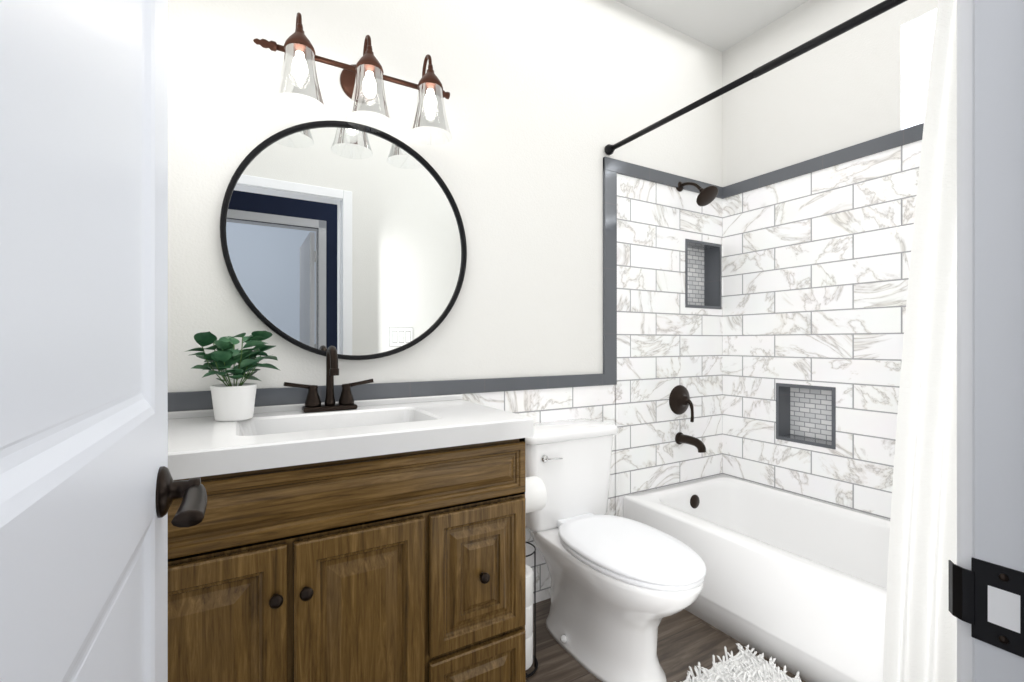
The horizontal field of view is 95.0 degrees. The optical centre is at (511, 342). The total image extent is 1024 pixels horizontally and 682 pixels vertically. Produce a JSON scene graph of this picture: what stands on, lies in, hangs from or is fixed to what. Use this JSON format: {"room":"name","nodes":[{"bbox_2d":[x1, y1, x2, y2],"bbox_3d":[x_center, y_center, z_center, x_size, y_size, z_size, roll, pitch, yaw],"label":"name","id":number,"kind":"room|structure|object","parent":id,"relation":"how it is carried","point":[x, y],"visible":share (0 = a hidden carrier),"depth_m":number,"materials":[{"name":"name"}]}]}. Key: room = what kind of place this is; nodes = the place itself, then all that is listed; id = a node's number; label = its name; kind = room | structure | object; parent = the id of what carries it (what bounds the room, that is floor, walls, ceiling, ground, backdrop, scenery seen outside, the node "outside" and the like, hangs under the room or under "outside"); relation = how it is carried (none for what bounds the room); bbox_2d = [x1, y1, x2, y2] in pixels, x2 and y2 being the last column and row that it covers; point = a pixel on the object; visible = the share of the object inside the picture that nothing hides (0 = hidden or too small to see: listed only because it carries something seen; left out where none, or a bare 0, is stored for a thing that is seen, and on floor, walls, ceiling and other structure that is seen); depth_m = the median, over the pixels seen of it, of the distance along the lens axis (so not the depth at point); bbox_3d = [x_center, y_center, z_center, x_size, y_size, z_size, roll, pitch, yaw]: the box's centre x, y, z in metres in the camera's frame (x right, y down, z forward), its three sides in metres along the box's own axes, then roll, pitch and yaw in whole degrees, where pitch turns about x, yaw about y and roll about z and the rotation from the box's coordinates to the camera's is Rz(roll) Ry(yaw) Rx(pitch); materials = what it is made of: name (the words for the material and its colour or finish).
{"room":"bathroom","nodes":[
{"label":"bathroom","id":0,"kind":"room"},
{"bbox_2d":[168,0,721,391],"bbox_3d":[0.059,-0.260,1.983,2.797,2.740,0.001,0,0,-30],"label":"wall","id":1,"kind":"structure","parent":0,"point":[546,102],"depth_m":1.87,"materials":[{"name":"white paint"}]},
{"bbox_2d":[220,120,466,359],"bbox_3d":[-0.531,-0.345,1.620,0.812,0.812,0.030,0,0,-30],"label":"mirror","id":2,"kind":"object","parent":1,"relation":"attached to","point":[346,239],"visible":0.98,"depth_m":1.59,"materials":[{"name":"clear glass"}]},
{"bbox_2d":[253,12,451,143],"bbox_3d":[-0.487,-0.854,1.532,0.628,0.294,0.227,0,0,-30],"label":"sconce","id":3,"kind":"object","parent":1,"relation":"attached to","point":[362,82],"visible":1,"depth_m":1.47,"materials":[{"name":"clear glass"}]},
{"bbox_2d":[168,157,723,411],"bbox_3d":[0.064,-0.333,1.975,2.595,1.065,0.017,0,0,-30],"label":"trim","id":4,"kind":"structure","parent":1,"relation":"attached to","point":[202,400],"depth_m":2.04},
{"bbox_2d":[462,174,722,603],"bbox_3d":[0.491,0.151,2.230,1.602,1.918,0.008,0,0,-30],"label":"tile","id":5,"kind":"structure","parent":1,"relation":"attached to","point":[668,341],"depth_m":2.35,"materials":[{"name":"tile"}]},
{"bbox_2d":[669,181,717,452],"bbox_3d":[0.926,-0.148,2.355,0.154,1.391,0.216,0,0,-30],"label":"shower","id":6,"kind":"object","parent":5,"relation":"attached to","point":[680,401],"visible":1,"depth_m":2.39,"materials":[{"name":"black metal"}]},
{"bbox_2d":[685,239,721,308],"bbox_3d":[1.017,-0.365,2.586,0.297,0.362,0.101,0,0,-30],"label":"wall niche","id":7,"kind":"object","parent":1,"relation":"attached to","point":[703,274],"visible":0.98,"depth_m":2.64,"materials":[{"name":"tile"}]},
{"bbox_2d":[526,598,804,681],"bbox_3d":[1.011,1.110,-0.346,4.600,0.001,5.184,0,0,-30],"label":"floor","id":8,"kind":"structure","parent":0,"point":[686,639],"depth_m":1.69,"materials":[{"name":"brown wood"}]},
{"bbox_2d":[168,346,533,681],"bbox_3d":[-0.494,0.560,1.340,0.991,1.100,0.548,0,0,-30],"label":"bathroom vanity","id":9,"kind":"object","parent":8,"relation":"on","point":[346,537],"visible":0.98,"depth_m":1.15,"materials":[{"name":"brown wood"}]},
{"bbox_2d":[184,331,278,420],"bbox_3d":[-0.784,0.092,1.329,0.237,0.252,0.242,0,0,-30],"label":"plant","id":10,"kind":"object","parent":9,"relation":"on","point":[234,401],"visible":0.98,"depth_m":1.30,"materials":[{"name":"green plant"}]},
{"bbox_2d":[525,476,546,677],"bbox_3d":[0.026,0.777,1.596,0.148,0.662,0.185,0,0,-30],"label":"toilet paper stand","id":11,"kind":"object","parent":8,"relation":"on","point":[536,495],"visible":0.23,"depth_m":1.57,"materials":[{"name":"white paper"}]},
{"bbox_2d":[525,418,705,681],"bbox_3d":[0.324,0.726,1.686,0.486,0.769,0.776,0,0,-30],"label":"toilet","id":12,"kind":"object","parent":8,"relation":"on","point":[621,587],"visible":0.79,"depth_m":1.61,"materials":[{"name":"white ceramic"}]},
{"bbox_2d":[680,643,801,681],"bbox_3d":[0.803,1.088,1.329,0.444,0.042,0.610,0,0,-30],"label":"bath mat","id":13,"kind":"object","parent":8,"relation":"on","point":[742,665],"visible":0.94,"depth_m":1.55,"materials":[{"name":"white fabric"}]},
{"bbox_2d":[623,474,889,681],"bbox_3d":[1.235,0.922,1.778,0.747,0.375,1.513,0,0,-30],"label":"bathtub","id":14,"kind":"object","parent":8,"relation":"on","point":[794,583],"visible":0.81,"depth_m":1.77,"materials":[{"name":"white ceramic"}]},
{"bbox_2d":[616,0,808,51],"bbox_3d":[1.011,-1.630,-0.346,4.600,0.001,5.184,0,0,-30],"label":"ceiling","id":15,"kind":"structure","parent":0,"point":[721,25],"depth_m":2.34,"materials":[{"name":"white paint"}]},
{"bbox_2d":[722,0,937,186],"bbox_3d":[1.571,-0.260,1.967,0.001,2.740,1.749,0,0,-30],"label":"wall","id":16,"kind":"structure","parent":0,"point":[841,91],"depth_m":2.22,"materials":[{"name":"white paint"}]},
{"bbox_2d":[776,383,835,448],"bbox_3d":[1.441,0.345,2.269,0.101,0.282,0.273,0,0,-30],"label":"wall niche","id":17,"kind":"object","parent":16,"relation":"attached to","point":[805,414],"visible":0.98,"depth_m":2.31,"materials":[{"name":"tile"}]},
{"bbox_2d":[723,140,921,518],"bbox_3d":[1.559,0.151,1.971,0.001,1.918,1.529,0,0,-30],"label":"tile","id":18,"kind":"structure","parent":16,"relation":"attached to","point":[816,266],"depth_m":2.17,"materials":[{"name":"tile"}]},
{"bbox_2d":[724,123,923,197],"bbox_3d":[1.564,-0.835,1.959,0.017,0.062,1.500,0,0,-30],"label":"trim","id":19,"kind":"structure","parent":16,"relation":"attached to","point":[912,134],"depth_m":2.13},
{"bbox_2d":[901,8,936,129],"bbox_3d":[1.767,-1.083,1.700,0.070,0.434,0.560,0,0,-30],"label":"window","id":20,"kind":"structure","parent":16,"relation":"in","point":[917,35],"depth_m":1.90,"materials":[{"name":"white plastic"}]},
{"bbox_3d":[0.858,-0.260,0.610,2.797,2.740,0.120,0,0,-30],"label":"wall","id":21,"kind":"structure","parent":0,"visible":0},
{"bbox_2d":[0,0,206,681],"bbox_3d":[-0.335,0.090,0.400,0.104,2.016,0.710,0,0,-30],"label":"door","id":22,"kind":"structure","parent":21,"relation":"in","point":[91,489],"depth_m":0.37,"materials":[{"name":"white paint"}]},
{"bbox_2d":[604,0,907,154],"bbox_3d":[0.832,-0.900,1.543,0.048,0.048,1.513,0,0,-30],"label":"curtain rod","id":23,"kind":"object","parent":21,"relation":"attached to","point":[852,23],"visible":1,"depth_m":1.49,"materials":[{"name":"black metal"}]},
{"bbox_2d":[883,0,956,681],"bbox_3d":[1.097,0.058,1.079,0.084,1.954,0.410,0,0,-30],"label":"shower curtain","id":24,"kind":"object","parent":23,"relation":"hanging from","point":[920,641],"visible":0.52,"depth_m":1.18,"materials":[{"name":"white fabric"}]},
{"bbox_2d":[948,0,1023,681],"bbox_3d":[0.139,0.064,0.194,0.839,2.092,0.158,0,0,-30],"label":"door frame","id":25,"kind":"structure","parent":21,"relation":"attached to","point":[986,596],"depth_m":0.42,"materials":[{"name":"white paint"}]}
]}

